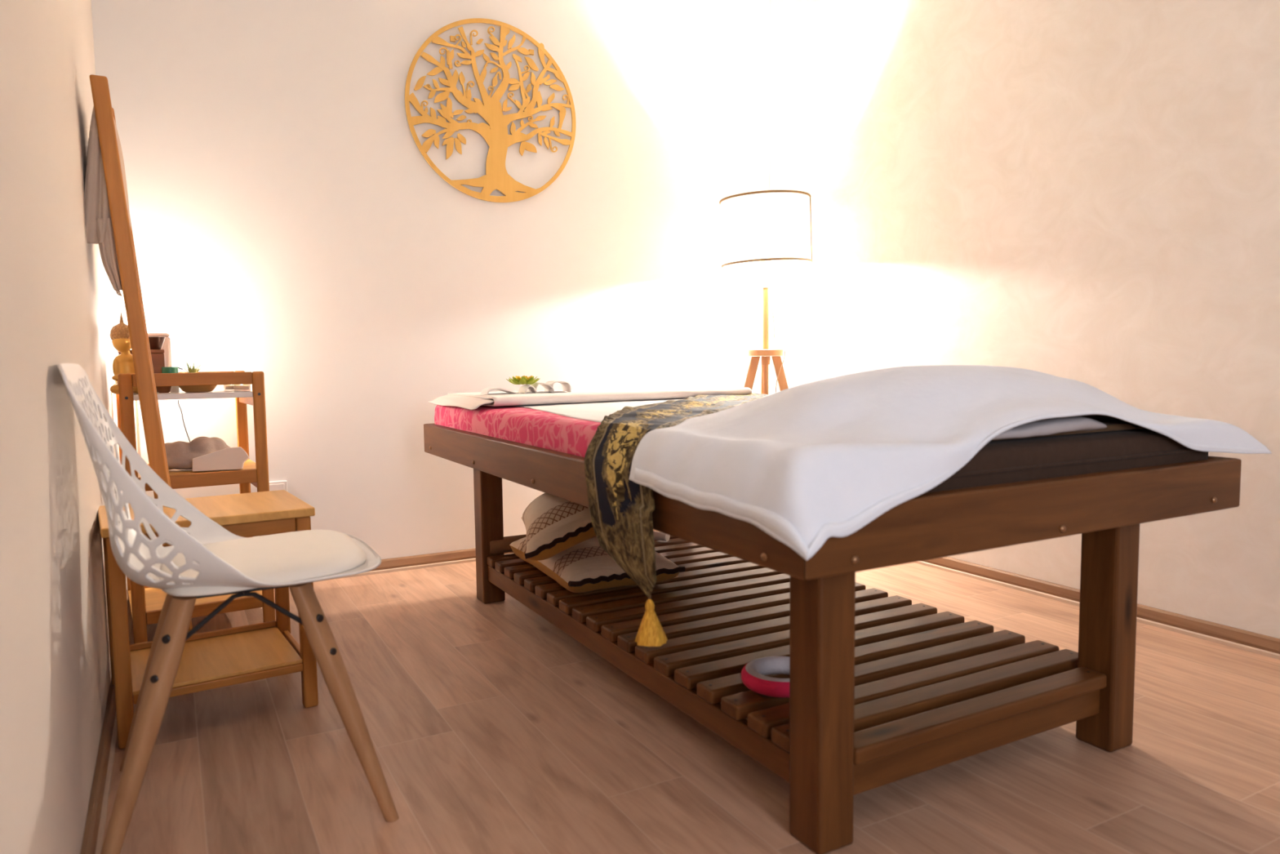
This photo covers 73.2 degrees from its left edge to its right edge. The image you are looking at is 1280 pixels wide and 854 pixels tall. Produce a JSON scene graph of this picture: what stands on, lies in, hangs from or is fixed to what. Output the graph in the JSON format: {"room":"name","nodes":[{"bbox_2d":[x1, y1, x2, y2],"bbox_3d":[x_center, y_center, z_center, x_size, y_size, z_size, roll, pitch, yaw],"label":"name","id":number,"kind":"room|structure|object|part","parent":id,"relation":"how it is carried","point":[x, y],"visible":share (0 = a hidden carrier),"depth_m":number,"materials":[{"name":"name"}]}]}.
{"room":"spa","nodes":[
{"label":"spa","id":0,"kind":"room"},
{"bbox_2d":[0,0,126,853],"bbox_3d":[-0.546,-0.495,0.504,0.100,2.620,5.570,-3,5,-29],"label":"wall","id":1,"kind":"structure","parent":0,"point":[55,675],"depth_m":1.31,"materials":[{"name":"beige paint"}]},
{"bbox_2d":[80,591,132,853],"bbox_3d":[-0.471,0.783,0.625,0.022,0.052,5.547,-3,5,-29],"label":"baseboard","id":2,"kind":"structure","parent":1,"relation":"attached to","point":[94,832],"depth_m":1.70,"materials":[{"name":"brown wood"}]},
{"bbox_2d":[91,0,769,589],"bbox_3d":[-0.619,-0.747,3.688,3.043,2.620,0.100,-3,5,-29],"label":"wall","id":3,"kind":"structure","parent":0,"point":[291,224],"depth_m":3.47,"materials":[{"name":"paint"}]},
{"bbox_2d":[269,480,287,491],"bbox_3d":[-1.384,0.246,3.275,0.080,0.080,0.011,-3,5,-29],"label":"wall socket","id":4,"kind":"object","parent":3,"relation":"attached to","point":[276,485],"visible":0.28,"depth_m":3.27,"materials":[{"name":"white plastic"}]},
{"bbox_2d":[126,529,657,591],"bbox_3d":[-0.575,0.537,3.736,2.843,0.052,0.022,-3,5,-29],"label":"baseboard","id":5,"kind":"structure","parent":3,"relation":"attached to","point":[442,558],"depth_m":3.56,"materials":[{"name":"brown wood"}]},
{"bbox_2d":[404,17,576,202],"bbox_3d":[-0.608,-1.311,3.585,0.739,0.739,0.018,-3,5,-29],"label":"wall art","id":6,"kind":"object","parent":3,"relation":"attached to","point":[495,135],"visible":1,"depth_m":3.58,"materials":[{"name":"gold metal"}]},
{"bbox_2d":[102,561,1279,853],"bbox_3d":[0.760,0.789,1.316,3.043,0.100,5.770,-3,5,-29],"label":"floor","id":7,"kind":"structure","parent":0,"point":[492,729],"depth_m":1.82,"materials":[{"name":"brown wood"}]},
{"bbox_2d":[134,400,141,456],"bbox_3d":[-1.738,0.146,2.994,0.082,0.976,0.082,-3,5,-29],"label":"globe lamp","id":8,"kind":"object","parent":7,"relation":"on","point":[136,411],"visible":0.02,"depth_m":2.98,"materials":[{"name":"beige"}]},
{"bbox_2d":[89,74,192,632],"bbox_3d":[-1.373,-0.113,2.400,0.169,1.578,0.322,-3,5,-29],"label":"ladder","id":9,"kind":"object","parent":7,"relation":"on","point":[104,111],"visible":0.62,"depth_m":2.23,"materials":[{"name":"brown wood"}]},
{"bbox_2d":[84,106,130,296],"bbox_3d":[-1.444,-0.611,2.320,0.122,0.497,0.261,-3,5,-29],"label":"hand towel","id":10,"kind":"object","parent":9,"relation":"hanging from","point":[99,227],"visible":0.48,"depth_m":2.22,"materials":[{"name":"beige fabric"}]},
{"bbox_2d":[115,370,275,644],"bbox_3d":[-1.473,0.231,2.846,0.400,0.824,0.417,-4,5,-32],"label":"shelf","id":11,"kind":"object","parent":7,"relation":"on","point":[146,603],"visible":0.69,"depth_m":2.71,"materials":[{"name":"brown wood"}]},
{"bbox_3d":[-1.734,0.229,2.916,0.036,0.824,0.020,-4,5,-32],"label":"post","id":12,"kind":"part","parent":11,"relation":"part of","materials":[{"name":"brown wood"}]},
{"bbox_2d":[109,311,137,394],"bbox_3d":[-1.562,-0.227,2.618,0.095,0.253,0.081,-3,5,-29],"label":"statue","id":13,"kind":"object","parent":11,"relation":"on","point":[122,363],"visible":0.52,"depth_m":2.60,"materials":[{"name":"gold metal"}]},
{"bbox_3d":[-1.521,0.253,2.584,0.036,0.824,0.020,-4,5,-32],"label":"post","id":14,"kind":"part","parent":11,"relation":"part of","materials":[{"name":"brown wood"}]},
{"bbox_2d":[116,349,164,391],"bbox_3d":[-1.603,-0.180,2.771,0.127,0.136,0.102,-4,5,-32],"label":"wooden box","id":15,"kind":"object","parent":11,"relation":"on","point":[157,355],"visible":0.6,"depth_m":2.75,"materials":[{"name":"brown wood"}]},
{"bbox_3d":[-1.604,-0.242,2.766,0.127,0.012,0.102,-4,5,-32],"label":"box lid","id":16,"kind":"part","parent":15,"relation":"part of","materials":[{"name":"brown wood"}]},
{"bbox_2d":[148,336,165,349],"bbox_3d":[-1.568,-0.270,2.777,0.069,0.040,0.069,-3,5,-29],"label":"bowl","id":17,"kind":"object","parent":15,"relation":"on","point":[155,342],"visible":0.59,"depth_m":2.76,"materials":[{"name":"brown metal"}]},
{"bbox_2d":[147,333,172,367],"bbox_3d":[-1.630,-0.217,2.877,0.115,0.193,0.080,-3,5,-29],"label":"diffuser","id":18,"kind":"object","parent":11,"relation":"on","point":[166,347],"visible":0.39,"depth_m":2.86,"materials":[{"name":"plastic"}]},
{"bbox_3d":[-1.631,-0.307,2.869,0.112,0.012,0.077,-3,5,-29],"label":"diffuser lid","id":19,"kind":"part","parent":18,"relation":"part of","materials":[{"name":"plastic"}]},
{"bbox_2d":[155,386,171,392],"bbox_3d":[-1.473,-0.122,2.663,0.050,0.033,0.040,-3,5,-29],"label":"wooden dish","id":20,"kind":"object","parent":11,"relation":"on","point":[160,388],"visible":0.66,"depth_m":2.65,"materials":[{"name":"brown wood"}]},
{"bbox_2d":[161,366,182,392],"bbox_3d":[-1.486,-0.150,2.731,0.054,0.081,0.047,0,5,14],"label":"jar","id":21,"kind":"object","parent":11,"relation":"on","point":[167,369],"visible":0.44,"depth_m":2.72,"materials":[{"name":"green glass"}]},
{"bbox_3d":[-1.490,-0.179,2.730,0.046,0.022,0.046,-3,5,-29],"label":"lid","id":22,"kind":"part","parent":21,"relation":"part of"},
{"bbox_3d":[-1.490,-0.139,2.733,0.047,0.058,0.047,-3,5,-29],"label":"glass","id":23,"kind":"part","parent":21,"relation":"part of","materials":[{"name":"white"}]},
{"bbox_2d":[177,399,190,442],"bbox_3d":[-1.593,0.006,3.022,0.042,0.206,0.018,-3,5,-29],"label":"power cable","id":24,"kind":"object","parent":11,"relation":"hanging from","point":[178,399],"visible":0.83,"depth_m":3.02,"materials":[{"name":"black plastic"}]},
{"bbox_2d":[179,359,204,373],"bbox_3d":[-1.444,-0.167,2.780,0.078,0.105,0.080,-3,5,-29],"label":"air plant","id":25,"kind":"object","parent":11,"relation":"on","point":[193,370],"visible":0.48,"depth_m":2.77,"materials":[{"name":"green plant"}]},
{"bbox_3d":[-1.478,-0.108,2.820,0.326,0.018,0.374,-4,5,-32],"label":"shelf","id":26,"kind":"part","parent":11,"relation":"part of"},
{"bbox_3d":[-1.372,-0.147,2.650,0.327,0.039,0.018,-4,5,-32],"label":"rail","id":27,"kind":"part","parent":11,"relation":"part of","materials":[{"name":"brown wood"}]},
{"bbox_3d":[-1.470,0.564,2.874,0.399,0.016,0.374,-4,5,-32],"label":"shelf","id":28,"kind":"part","parent":11,"relation":"part of","materials":[{"name":"brown wood"}]},
{"bbox_3d":[-1.475,0.144,2.840,0.399,0.014,0.374,-4,5,-32],"label":"shelf","id":29,"kind":"part","parent":11,"relation":"part of","materials":[{"name":"brown wood"}]},
{"bbox_2d":[164,436,230,470],"bbox_3d":[-1.455,0.085,2.814,0.227,0.105,0.108,-3,5,-29],"label":"bag","id":30,"kind":"object","parent":11,"relation":"on","point":[180,455],"visible":0.52,"depth_m":2.78,"materials":[{"name":"grey fabric"}]},
{"bbox_2d":[178,385,216,392],"bbox_3d":[-1.391,-0.127,2.708,0.129,0.033,0.082,-3,5,-29],"label":"wooden dish","id":31,"kind":"object","parent":11,"relation":"on","point":[188,388],"visible":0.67,"depth_m":2.68,"materials":[{"name":"brown wood"}]},
{"bbox_3d":[-1.369,0.164,2.675,0.327,0.042,0.018,-4,5,-32],"label":"rail","id":32,"kind":"part","parent":11,"relation":"part of","materials":[{"name":"brown wood"}]},
{"bbox_3d":[-1.364,0.573,2.707,0.327,0.038,0.018,-4,5,-32],"label":"rail","id":33,"kind":"part","parent":11,"relation":"part of","materials":[{"name":"brown wood"}]},
{"bbox_3d":[-1.585,-0.171,2.982,0.327,0.039,0.018,-4,5,-32],"label":"rail","id":34,"kind":"part","parent":11,"relation":"part of","materials":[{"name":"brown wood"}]},
{"bbox_2d":[192,446,248,471],"bbox_3d":[-1.356,0.102,2.787,0.169,0.074,0.055,-3,5,-29],"label":"paper bag","id":35,"kind":"object","parent":11,"relation":"on","point":[229,458],"visible":1,"depth_m":2.76,"materials":[{"name":"white paper"}]},
{"bbox_2d":[222,384,233,391],"bbox_3d":[-1.335,-0.137,2.812,0.047,0.038,0.047,-3,5,-29],"label":"tea light","id":36,"kind":"object","parent":11,"relation":"on","point":[225,387],"visible":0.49,"depth_m":2.79,"materials":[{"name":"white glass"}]},
{"bbox_2d":[233,384,250,391],"bbox_3d":[-1.280,-0.134,2.768,0.047,0.038,0.047,-3,5,-29],"label":"tea light","id":37,"kind":"object","parent":11,"relation":"on","point":[236,387],"visible":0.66,"depth_m":2.75,"materials":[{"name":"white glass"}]},
{"bbox_3d":[-1.427,0.210,3.111,0.036,0.824,0.020,-4,5,-32],"label":"post","id":38,"kind":"part","parent":11,"relation":"part of","materials":[{"name":"brown wood"}]},
{"bbox_3d":[-1.324,-0.092,2.920,0.016,0.030,0.374,-4,5,-32],"label":"rail","id":39,"kind":"part","parent":11,"relation":"part of","materials":[{"name":"brown wood"}]},
{"bbox_3d":[-1.321,0.179,2.941,0.016,0.030,0.374,-4,5,-32],"label":"rail","id":40,"kind":"part","parent":11,"relation":"part of","materials":[{"name":"brown wood"}]},
{"bbox_3d":[-1.214,0.234,2.779,0.036,0.824,0.020,-4,5,-32],"label":"post","id":41,"kind":"part","parent":11,"relation":"part of","materials":[{"name":"brown wood"}]},
{"bbox_2d":[97,489,318,748],"bbox_3d":[-1.071,0.445,2.143,0.442,0.499,0.362,-4,5,-33],"label":"side table","id":42,"kind":"object","parent":7,"relation":"on","point":[215,659],"visible":0.77,"depth_m":2.08,"materials":[{"name":"brown wood"}]},
{"bbox_3d":[-1.319,0.457,2.163,0.033,0.478,0.033,-4,5,-33],"label":"leg","id":43,"kind":"part","parent":42,"relation":"part of","materials":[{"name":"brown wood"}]},
{"bbox_3d":[-1.151,0.475,1.909,0.033,0.478,0.033,-4,5,-33],"label":"leg","id":44,"kind":"part","parent":42,"relation":"part of","materials":[{"name":"brown wood"}]},
{"bbox_3d":[-1.073,0.207,2.124,0.442,0.021,0.362,-4,5,-33],"label":"seat","id":45,"kind":"part","parent":42,"relation":"part of","materials":[{"name":"brown wood"}]},
{"bbox_2d":[129,626,302,694],"bbox_3d":[-1.069,0.574,2.153,0.359,0.008,0.330,-4,5,-33],"label":"shelf","id":46,"kind":"object","parent":42,"relation":"attached to","point":[230,655],"depth_m":2.13,"materials":[{"name":"brown wood"}]},
{"bbox_3d":[-0.980,0.598,2.018,0.359,0.020,0.016,-4,5,-33],"label":"shelf rail","id":47,"kind":"part","parent":42,"relation":"part of","materials":[{"name":"brown wood"}]},
{"bbox_3d":[-0.990,0.436,2.378,0.033,0.478,0.033,-4,5,-33],"label":"leg","id":48,"kind":"part","parent":42,"relation":"part of","materials":[{"name":"brown wood"}]},
{"bbox_3d":[-0.903,0.578,2.262,0.014,0.019,0.270,-4,5,-33],"label":"shelf rail","id":49,"kind":"part","parent":42,"relation":"part of","materials":[{"name":"brown wood"}]},
{"bbox_3d":[-0.823,0.455,2.123,0.033,0.478,0.033,-4,5,-33],"label":"leg","id":50,"kind":"part","parent":42,"relation":"part of","materials":[{"name":"brown wood"}]},
{"bbox_2d":[57,363,399,853],"bbox_3d":[-0.785,0.301,1.674,0.527,0.854,0.508,-3,5,-29],"label":"chair","id":51,"kind":"object","parent":7,"relation":"on","point":[203,559],"visible":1,"depth_m":1.55,"materials":[{"name":"white plastic"}]},
{"bbox_3d":[-1.005,0.500,1.790,0.187,0.444,0.047,0,5,6],"label":"leg","id":52,"kind":"part","parent":51,"relation":"part of","materials":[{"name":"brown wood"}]},
{"bbox_3d":[-0.836,0.525,1.451,0.047,0.444,0.193,2,5,31],"label":"leg","id":53,"kind":"part","parent":51,"relation":"part of","materials":[{"name":"brown wood"}]},
{"bbox_3d":[-0.763,0.344,1.516,0.127,0.089,0.011,-4,6,-35],"label":"brace rod","id":54,"kind":"part","parent":51,"relation":"part of","materials":[{"name":"black metal"}]},
{"bbox_3d":[-0.653,0.338,1.571,0.126,0.089,0.011,-2,5,-18],"label":"brace rod","id":55,"kind":"part","parent":51,"relation":"part of","materials":[{"name":"black metal"}]},
{"bbox_3d":[-0.551,0.510,1.600,0.164,0.444,0.126,-3,5,-29],"label":"leg","id":56,"kind":"part","parent":51,"relation":"part of","materials":[{"name":"brown wood"}]},
{"bbox_2d":[719,189,813,394],"bbox_3d":[0.579,-0.253,3.959,0.418,1.579,0.417,-5,6,-44],"label":"floor lamp","id":57,"kind":"object","parent":7,"relation":"on","point":[764,231],"visible":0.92,"depth_m":3.77,"materials":[{"name":"white fabric"}]},
{"bbox_3d":[0.430,0.103,3.988,0.253,0.855,0.026,-1,5,0],"label":"leg","id":58,"kind":"part","parent":57,"relation":"part of","materials":[{"name":"brown wood"}]},
{"bbox_3d":[0.583,0.093,4.085,0.026,0.855,0.136,-1,5,0],"label":"leg","id":59,"kind":"part","parent":57,"relation":"part of","materials":[{"name":"brown wood"}]},
{"bbox_2d":[760,260,771,288],"bbox_3d":[0.574,-0.696,3.924,0.052,0.123,0.052,-3,5,-29],"label":"light bulb","id":60,"kind":"object","parent":57,"relation":"attached to","point":[766,273],"depth_m":3.91,"materials":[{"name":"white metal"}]},
{"bbox_3d":[0.578,-0.340,3.953,0.160,0.030,0.160,-3,5,-29],"label":"tripod plate","id":61,"kind":"part","parent":57,"relation":"part of","materials":[{"name":"brown wood"}]},
{"bbox_3d":[0.571,-0.885,3.909,0.406,0.300,0.402,-3,5,-29],"label":"lamp shade","id":62,"kind":"part","parent":57,"relation":"part of","materials":[{"name":"white fabric"}]},
{"bbox_3d":[0.611,-0.012,4.052,0.043,1.082,0.284,-2,5,-12],"label":"cord","id":63,"kind":"part","parent":57,"relation":"part of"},
{"bbox_3d":[0.736,0.099,3.988,0.253,0.855,0.026,-1,5,0],"label":"leg","id":64,"kind":"part","parent":57,"relation":"part of","materials":[{"name":"brown wood"}]},
{"bbox_2d":[423,422,1241,853],"bbox_3d":[0.245,0.340,2.474,1.175,0.626,2.122,-3,5,-29],"label":"massage table","id":65,"kind":"object","parent":7,"relation":"on","point":[884,690],"visible":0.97,"depth_m":1.77,"materials":[{"name":"brown wood"}]},
{"bbox_3d":[-0.534,0.329,3.044,0.080,0.574,0.084,-3,5,-29],"label":"leg","id":66,"kind":"part","parent":65,"relation":"part of","materials":[{"name":"brown wood"}]},
{"bbox_2d":[489,533,526,553],"bbox_3d":[-0.392,0.412,3.099,0.320,0.056,0.056,-3,5,-29],"label":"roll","id":67,"kind":"object","parent":65,"relation":"on","point":[500,545],"visible":0.39,"depth_m":3.02,"materials":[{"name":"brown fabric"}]},
{"bbox_2d":[507,536,685,592],"bbox_3d":[-0.160,0.409,2.756,0.369,0.115,0.608,-3,5,-25],"label":"pillow","id":68,"kind":"object","parent":65,"relation":"on","point":[585,566],"visible":0.55,"depth_m":2.53,"materials":[{"name":"beige fabric"}]},
{"bbox_2d":[521,493,595,560],"bbox_3d":[-0.207,0.270,2.725,0.328,0.207,0.512,-1,5,-9],"label":"pillow","id":69,"kind":"object","parent":68,"relation":"on","point":[553,525],"visible":0.54,"depth_m":2.51,"materials":[{"name":"beige fabric"}]},
{"bbox_3d":[-0.170,0.301,2.490,0.354,0.021,0.027,-24,10,-6],"label":"trim","id":70,"kind":"part","parent":69,"relation":"part of","materials":[{"name":"black fabric"}]},
{"bbox_3d":[-0.036,0.433,2.495,0.369,0.021,0.030,-3,5,-25],"label":"trim","id":71,"kind":"part","parent":68,"relation":"part of","materials":[{"name":"black fabric"}]},
{"bbox_3d":[-0.255,0.106,2.185,0.034,0.103,2.113,-3,5,-29],"label":"rail","id":72,"kind":"part","parent":65,"relation":"part of","materials":[{"name":"brown wood"}]},
{"bbox_3d":[-0.119,0.562,2.279,0.022,0.058,1.678,-3,5,-29],"label":"rail","id":73,"kind":"part","parent":65,"relation":"part of","materials":[{"name":"brown wood"}]},
{"bbox_2d":[653,530,670,541],"bbox_3d":[0.077,0.407,3.211,0.060,0.036,0.036,2,5,33],"label":"spool","id":74,"kind":"object","parent":65,"relation":"on","point":[658,535],"visible":0.72,"depth_m":3.20,"materials":[{"name":"white plastic"}]},
{"bbox_2d":[741,656,789,697],"bbox_3d":[0.294,0.517,1.787,0.169,0.037,0.166,-3,5,-29],"label":"ring","id":75,"kind":"object","parent":65,"relation":"on","point":[753,673],"visible":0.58,"depth_m":1.75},
{"bbox_3d":[0.316,0.442,1.498,0.080,0.574,0.084,-3,5,-29],"label":"leg","id":76,"kind":"part","parent":65,"relation":"part of","materials":[{"name":"brown wood"}]},
{"bbox_3d":[0.672,0.602,1.687,0.708,0.062,0.022,-3,5,-29],"label":"rail","id":77,"kind":"part","parent":65,"relation":"part of","materials":[{"name":"brown wood"}]},
{"bbox_3d":[0.744,0.145,1.546,1.166,0.103,0.034,-3,5,-29],"label":"rail","id":78,"kind":"part","parent":65,"relation":"part of","materials":[{"name":"brown wood"}]},
{"bbox_2d":[924,427,1208,493],"bbox_3d":[0.243,0.005,2.449,1.104,0.096,2.047,-3,5,-29],"label":"mattress","id":79,"kind":"object","parent":65,"relation":"on","point":[1027,459],"visible":0.06,"depth_m":1.59,"materials":[{"name":"brown fabric"}]},
{"bbox_2d":[434,404,600,457],"bbox_3d":[0.155,-0.012,2.607,1.110,0.101,1.693,-3,5,-29],"label":"mattress cover","id":80,"kind":"object","parent":79,"relation":"on","point":[528,426],"visible":0.2,"depth_m":2.33,"materials":[{"name":"pink fabric"}]},
{"bbox_2d":[427,386,751,409],"bbox_3d":[-0.150,-0.113,3.100,1.095,0.040,0.531,-3,5,-29],"label":"folded towel","id":81,"kind":"object","parent":80,"relation":"on","point":[470,401],"visible":0.94,"depth_m":2.90,"materials":[{"name":"white fabric"}]},
{"bbox_2d":[480,380,571,395],"bbox_3d":[-0.383,-0.133,2.921,0.310,0.044,0.097,-3,5,-29],"label":"ribbon","id":82,"kind":"object","parent":81,"relation":"on","point":[548,385],"visible":0.95,"depth_m":2.93,"materials":[{"name":"white fabric"}]},
{"bbox_2d":[506,375,540,384],"bbox_3d":[-0.395,-0.159,2.912,0.115,0.029,0.115,-3,5,-29],"label":"flower","id":83,"kind":"object","parent":82,"relation":"on","point":[524,380],"visible":1,"depth_m":2.88,"materials":[{"name":"green plant"}]},
{"bbox_2d":[515,398,685,422],"bbox_3d":[0.256,-0.050,2.436,1.015,0.006,1.420,-3,5,-29],"label":"sheet","id":84,"kind":"object","parent":80,"relation":"on","point":[596,411],"visible":0.23,"depth_m":2.59,"materials":[{"name":"white fabric"}]},
{"bbox_2d":[584,392,769,646],"bbox_3d":[0.176,0.128,2.524,0.318,0.404,1.920,1,5,17],"label":"table runner","id":85,"kind":"object","parent":80,"relation":"on","point":[621,508],"visible":0.91,"depth_m":1.74,"materials":[{"name":"multicoloured fabric"}]},
{"bbox_2d":[990,414,1143,440],"bbox_3d":[0.632,-0.056,1.814,0.950,0.116,0.549,-3,5,-29],"label":"cushion","id":86,"kind":"object","parent":79,"relation":"on","point":[1083,424],"visible":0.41,"depth_m":1.60,"materials":[{"name":"grey fabric"}]},
{"bbox_2d":[629,364,1271,560],"bbox_3d":[0.642,0.002,1.820,1.367,0.268,0.692,-3,5,-29],"label":"blanket","id":87,"kind":"object","parent":86,"relation":"on","point":[806,464],"visible":0.98,"depth_m":1.50,"materials":[{"name":"white fabric"}]},
{"bbox_3d":[1.014,0.405,1.866,0.080,0.574,0.084,-3,5,-29],"label":"leg","id":88,"kind":"part","parent":65,"relation":"part of","materials":[{"name":"brown wood"}]},
{"bbox_3d":[0.741,0.051,2.729,0.034,0.103,2.113,-3,5,-29],"label":"rail","id":89,"kind":"part","parent":65,"relation":"part of","materials":[{"name":"brown wood"}]},
{"bbox_2d":[769,0,1279,638],"bbox_3d":[2.034,-0.637,1.913,0.100,2.620,5.570,-3,5,-29],"label":"wall","id":90,"kind":"structure","parent":0,"point":[1087,192],"depth_m":2.91,"materials":[{"name":"paint"}]},
{"bbox_2d":[914,556,1279,659],"bbox_3d":[2.001,0.646,1.975,0.022,0.052,5.547,-3,5,-29],"label":"baseboard","id":91,"kind":"structure","parent":90,"relation":"attached to","point":[1255,642],"depth_m":2.70,"materials":[{"name":"brown wood"}]}
]}

